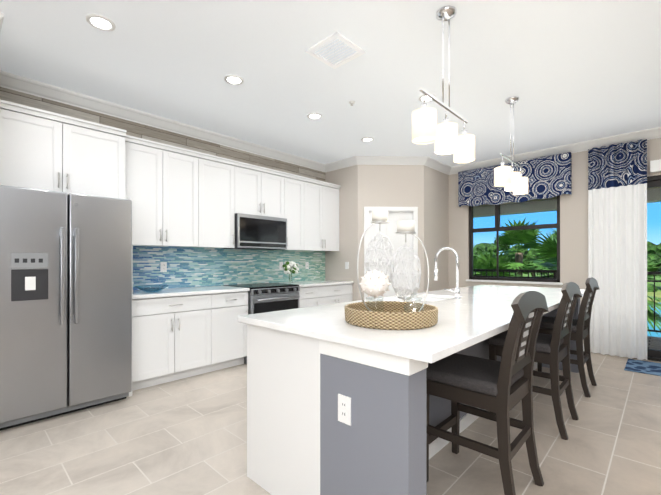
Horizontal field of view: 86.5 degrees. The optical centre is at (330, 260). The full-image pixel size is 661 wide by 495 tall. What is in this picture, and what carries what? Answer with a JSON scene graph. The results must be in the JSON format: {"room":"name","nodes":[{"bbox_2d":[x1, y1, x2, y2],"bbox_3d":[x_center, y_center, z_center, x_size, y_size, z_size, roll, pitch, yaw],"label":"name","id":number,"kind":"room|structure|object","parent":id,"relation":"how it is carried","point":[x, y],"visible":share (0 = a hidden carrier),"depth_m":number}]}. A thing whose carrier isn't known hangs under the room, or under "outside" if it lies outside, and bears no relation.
{"room":"kitchen","nodes":[
{"label":"kitchen","id":0,"kind":"room"},
{"bbox_2d":[0,87,324,181],"bbox_3d":[-1.534,-1.378,4.486,0.012,0.280,4.200,0,0,43],"label":"wall","id":1,"kind":"structure","parent":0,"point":[138,130],"depth_m":4.03},
{"bbox_2d":[0,103,127,199],"bbox_3d":[-2.462,-0.901,3.167,0.466,0.640,0.970,0,0,43],"label":"upper cabinet","id":2,"kind":"object","parent":1,"relation":"attached to","point":[42,150],"depth_m":3.00},
{"bbox_2d":[0,70,331,172],"bbox_3d":[-2.795,-1.571,3.091,0.098,0.110,7.960,0,0,43],"label":"crown molding","id":3,"kind":"structure","parent":1,"relation":"attached to","point":[11,81],"depth_m":3.82},
{"bbox_2d":[128,135,203,246],"bbox_3d":[-1.884,-0.694,3.872,0.336,1.050,0.850,0,0,43],"label":"upper cabinet","id":4,"kind":"object","parent":1,"relation":"attached to","point":[166,184],"depth_m":3.76},
{"bbox_2d":[204,155,239,250],"bbox_3d":[-1.471,-0.693,4.309,0.336,1.050,0.589,0,0,43],"label":"upper cabinet","id":5,"kind":"object","parent":1,"relation":"attached to","point":[205,226],"depth_m":4.23},
{"bbox_2d":[240,163,279,210],"bbox_3d":[-1.039,-0.907,4.767,0.336,0.620,0.790,0,0,43],"label":"upper cabinet","id":6,"kind":"object","parent":1,"relation":"attached to","point":[259,187],"depth_m":4.63},
{"bbox_2d":[280,171,307,250],"bbox_3d":[-0.640,-0.692,5.188,0.336,1.050,0.490,0,0,43],"label":"upper cabinet","id":7,"kind":"object","parent":1,"relation":"attached to","point":[293,188],"depth_m":5.09},
{"bbox_2d":[308,179,339,250],"bbox_3d":[-0.264,-0.691,5.586,0.336,1.050,0.845,0,0,43],"label":"upper cabinet","id":8,"kind":"object","parent":1,"relation":"attached to","point":[323,198],"depth_m":5.50},
{"bbox_2d":[160,262,166,271],"bbox_3d":[-1.925,0.071,4.054,0.008,0.116,0.070,0,0,43],"label":"electrical outlet","id":9,"kind":"object","parent":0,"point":[163,266],"visible":1,"depth_m":4.05},
{"bbox_2d":[224,207,287,250],"bbox_3d":[-1.014,-0.405,4.742,0.405,0.485,0.780,0,0,43],"label":"microwave","id":10,"kind":"object","parent":0,"relation":"attached to","point":[255,230],"depth_m":4.59},
{"bbox_2d":[279,262,282,269],"bbox_3d":[-0.743,0.074,5.303,0.008,0.116,0.070,0,0,43],"label":"electrical outlet","id":11,"kind":"object","parent":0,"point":[280,265],"visible":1,"depth_m":5.29},
{"bbox_2d":[0,352,660,494],"bbox_3d":[0.664,1.284,0.846,8.480,0.100,9.980,0,0,43],"label":"floor","id":12,"kind":"structure","parent":0,"point":[186,436],"depth_m":2.34},
{"bbox_2d":[0,185,131,430],"bbox_3d":[-2.324,0.349,3.026,0.805,1.780,0.910,0,0,43],"label":"fridge","id":13,"kind":"object","parent":12,"relation":"on","point":[65,303],"visible":1,"depth_m":2.75},
{"bbox_2d":[129,295,219,394],"bbox_3d":[-1.775,0.800,3.780,0.616,0.880,0.850,0,0,43],"label":"base cabinet","id":14,"kind":"object","parent":12,"relation":"on","point":[176,337],"depth_m":3.55},
{"bbox_2d":[132,287,249,298],"bbox_3d":[-1.624,0.338,3.923,0.641,0.035,1.265,0,0,43],"label":"countertop","id":15,"kind":"structure","parent":14,"relation":"on","point":[162,294],"depth_m":3.76},
{"bbox_2d":[134,285,168,291],"bbox_3d":[-1.847,0.289,3.636,0.320,0.060,0.320,0,0,43],"label":"decorative bowl","id":16,"kind":"object","parent":15,"relation":"on","point":[150,288],"visible":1,"depth_m":3.57},
{"bbox_2d":[220,291,247,368],"bbox_3d":[-1.382,0.801,4.197,0.616,0.880,0.534,0,0,43],"label":"base cabinet","id":17,"kind":"object","parent":12,"relation":"on","point":[233,304],"depth_m":4.04},
{"bbox_2d":[223,283,299,363],"bbox_3d":[-0.887,0.779,4.627,0.712,0.926,0.762,0,0,43],"label":"range","id":18,"kind":"object","parent":12,"relation":"on","point":[266,297],"visible":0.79,"depth_m":4.39},
{"bbox_2d":[298,287,323,307],"bbox_3d":[-0.516,0.803,5.112,0.616,0.880,0.443,0,0,43],"label":"base cabinet","id":19,"kind":"object","parent":12,"relation":"on","point":[309,296],"depth_m":4.92},
{"bbox_2d":[324,283,353,304],"bbox_3d":[-0.159,0.804,5.490,0.616,0.880,0.836,0,0,43],"label":"base cabinet","id":20,"kind":"object","parent":12,"relation":"on","point":[343,292],"depth_m":5.35},
{"bbox_2d":[283,279,351,286],"bbox_3d":[-0.261,0.341,5.365,0.641,0.035,1.159,0,0,43],"label":"countertop","id":21,"kind":"structure","parent":20,"relation":"on","point":[303,282],"depth_m":5.25},
{"bbox_2d":[282,261,298,282],"bbox_3d":[-0.578,0.160,5.063,0.232,0.324,0.235,0,0,43],"label":"flowers","id":22,"kind":"object","parent":21,"relation":"on","point":[289,267],"visible":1,"depth_m":5.00},
{"bbox_2d":[246,299,579,494],"bbox_3d":[1.170,0.797,2.999,1.077,0.884,3.708,0,0,43],"label":"kitchen island","id":23,"kind":"object","parent":12,"relation":"on","point":[336,403],"depth_m":1.58},
{"bbox_2d":[238,285,584,362],"bbox_3d":[1.199,0.337,2.978,1.210,0.035,3.770,0,0,43],"label":"island countertop","id":24,"kind":"structure","parent":23,"relation":"on","point":[483,312],"depth_m":1.77},
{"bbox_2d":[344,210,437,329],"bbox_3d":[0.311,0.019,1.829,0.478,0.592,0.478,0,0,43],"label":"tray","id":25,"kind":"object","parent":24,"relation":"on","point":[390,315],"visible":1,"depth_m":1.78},
{"bbox_2d":[414,295,441,302],"bbox_3d":[0.857,0.451,3.074,0.404,0.217,0.584,0,0,43],"label":"sink","id":26,"kind":"object","parent":24,"relation":"in","point":[431,297],"depth_m":3.32},
{"bbox_2d":[434,247,461,298],"bbox_3d":[0.965,0.101,2.940,0.233,0.436,0.104,0,0,43],"label":"faucet","id":27,"kind":"object","parent":24,"relation":"on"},
{"bbox_2d":[426,291,548,494],"bbox_3d":[0.843,0.698,1.958,0.555,1.087,0.509,0,0,43],"label":"stool","id":28,"kind":"object","parent":12,"relation":"on","point":[502,388],"visible":0.92,"depth_m":1.84},
{"bbox_2d":[488,282,581,439],"bbox_3d":[1.599,0.700,2.757,0.555,1.087,0.509,0,0,43],"label":"stool","id":29,"kind":"object","parent":12,"relation":"on","point":[553,350],"visible":0.79,"depth_m":2.56},
{"bbox_2d":[537,277,598,397],"bbox_3d":[2.314,0.701,3.513,0.555,1.087,0.509,0,0,43],"label":"stool","id":30,"kind":"object","parent":12,"relation":"on","point":[580,331],"visible":0.67,"depth_m":3.33},
{"bbox_2d":[624,359,660,375],"bbox_3d":[4.054,1.234,3.717,1.420,0.012,0.610,0,0,43],"label":"area rug","id":31,"kind":"object","parent":12,"relation":"on","point":[645,367],"visible":0.95,"depth_m":4.05},
{"bbox_2d":[0,0,660,166],"bbox_3d":[0.664,-1.681,0.852,8.480,0.100,9.980,0,0,43],"label":"ceiling","id":32,"kind":"structure","parent":0,"point":[566,72],"depth_m":2.93},
{"bbox_2d":[0,13,3,33],"bbox_3d":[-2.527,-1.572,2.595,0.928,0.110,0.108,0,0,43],"label":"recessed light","id":33,"kind":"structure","parent":32,"relation":"in","point":[1,14],"depth_m":2.34},
{"bbox_2d":[86,13,115,30],"bbox_3d":[-1.565,-1.621,2.396,0.170,0.011,0.170,0,0,43],"label":"recessed light","id":34,"kind":"object","parent":32,"relation":"in","point":[100,22],"visible":1,"depth_m":2.39},
{"bbox_2d":[224,75,243,84],"bbox_3d":[-0.864,-1.619,3.151,0.170,0.011,0.170,0,0,43],"label":"recessed light","id":35,"kind":"object","parent":32,"relation":"in","point":[234,79],"visible":1,"depth_m":3.14},
{"bbox_2d":[307,113,321,119],"bbox_3d":[-0.179,-1.618,3.934,0.170,0.011,0.170,0,0,43],"label":"recessed light","id":36,"kind":"object","parent":32,"relation":"in","point":[314,116],"visible":1,"depth_m":3.93},
{"bbox_2d":[305,31,365,68],"bbox_3d":[0.039,-1.618,2.723,0.330,0.024,0.330,0,0,43],"label":"ceiling vent","id":37,"kind":"object","parent":32,"relation":"in","point":[352,45],"visible":0.94,"depth_m":2.70},
{"bbox_2d":[361,137,373,141],"bbox_3d":[0.493,-1.616,4.689,0.170,0.011,0.170,0,0,43],"label":"recessed light","id":38,"kind":"object","parent":32,"relation":"in","point":[367,139],"visible":0.98,"depth_m":4.69},
{"bbox_2d":[419,94,435,101],"bbox_3d":[0.965,-1.619,3.499,0.170,0.011,0.170,0,0,43],"label":"recessed light","id":39,"kind":"object","parent":32,"relation":"in","point":[427,99],"visible":0.48,"depth_m":3.51},
{"bbox_2d":[412,6,474,162],"bbox_3d":[0.758,-1.172,2.304,0.144,0.909,0.724,0,0,43],"label":"pendant light","id":40,"kind":"object","parent":32,"relation":"hanging from","point":[445,137],"visible":1,"depth_m":2.25},
{"bbox_2d":[494,96,527,194],"bbox_3d":[1.827,-1.169,3.536,0.144,0.909,0.724,0,0,43],"label":"pendant light","id":41,"kind":"object","parent":32,"relation":"hanging from","point":[507,178],"visible":1,"depth_m":3.47},
{"bbox_2d":[325,165,357,300],"bbox_3d":[0.200,-0.188,5.802,0.720,2.865,0.100,0,0,43],"label":"wall","id":42,"kind":"structure","parent":0,"point":[346,178],"depth_m":5.68},
{"bbox_2d":[358,165,423,299],"bbox_3d":[0.949,-0.188,5.583,1.046,2.865,0.100,0,0,-2],"label":"wall","id":43,"kind":"structure","parent":0,"point":[390,185],"depth_m":5.54},
{"bbox_2d":[364,207,417,299],"bbox_3d":[0.949,0.197,5.562,0.845,2.095,0.141,0,0,-2],"label":"door","id":44,"kind":"structure","parent":43,"relation":"attached to","point":[389,229],"depth_m":5.57},
{"bbox_2d":[420,157,451,174],"bbox_3d":[1.764,-1.565,5.786,0.098,0.110,0.821,0,0,43],"label":"crown molding","id":45,"kind":"structure","parent":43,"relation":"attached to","point":[430,162],"depth_m":5.73},
{"bbox_2d":[424,165,448,291],"bbox_3d":[1.740,-0.188,5.902,0.100,2.865,0.880,0,0,43],"label":"wall","id":46,"kind":"structure","parent":0,"point":[436,210],"depth_m":5.86},
{"bbox_2d":[449,138,660,343],"bbox_3d":[4.045,-0.191,4.424,8.200,2.865,0.140,0,0,43],"label":"wall","id":47,"kind":"structure","parent":0,"point":[574,237],"depth_m":4.97},
{"bbox_2d":[466,195,562,284],"bbox_3d":[2.835,-0.316,5.517,1.380,1.320,0.135,0,0,43],"label":"window","id":48,"kind":"structure","parent":47,"relation":"in","point":[497,228],"depth_m":5.57},
{"bbox_2d":[458,152,571,206],"bbox_3d":[2.776,-1.194,5.450,1.591,0.627,0.104,0,0,43],"label":"valance","id":49,"kind":"object","parent":47,"relation":"attached to","point":[549,176],"visible":0.88,"depth_m":5.24},
{"bbox_2d":[448,127,660,174],"bbox_3d":[4.457,-1.569,3.873,6.640,0.110,0.098,0,0,43],"label":"crown molding","id":50,"kind":"structure","parent":47,"relation":"attached to","point":[652,133],"depth_m":4.89},
{"bbox_2d":[588,139,646,359],"bbox_3d":[3.694,-0.140,4.541,0.590,2.735,0.092,0,0,43],"label":"curtain","id":51,"kind":"object","parent":47,"relation":"hanging from","point":[617,222],"visible":0.94,"depth_m":4.53},
{"bbox_2d":[645,159,660,361],"bbox_3d":[4.853,0.005,3.597,2.650,2.470,0.230,0,0,43],"label":"door","id":52,"kind":"structure","parent":47,"relation":"in","point":[653,182],"depth_m":4.39},
{"label":"outside","id":53,"kind":"structure","parent":0,"visible":0},
{"bbox_2d":[473,217,660,336],"bbox_3d":[79.844,0.183,46.881,460.000,12.726,161.800,0,0,43],"label":"garden","id":54,"kind":"object","parent":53,"point":[519,259],"depth_m":13.97},
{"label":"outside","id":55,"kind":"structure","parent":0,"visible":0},
{"bbox_2d":[473,187,660,349],"bbox_3d":[4.740,-0.026,5.177,9.225,2.660,1.910,0,0,43],"label":"lanai","id":56,"kind":"object","parent":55,"point":[543,205],"depth_m":6.90}
]}

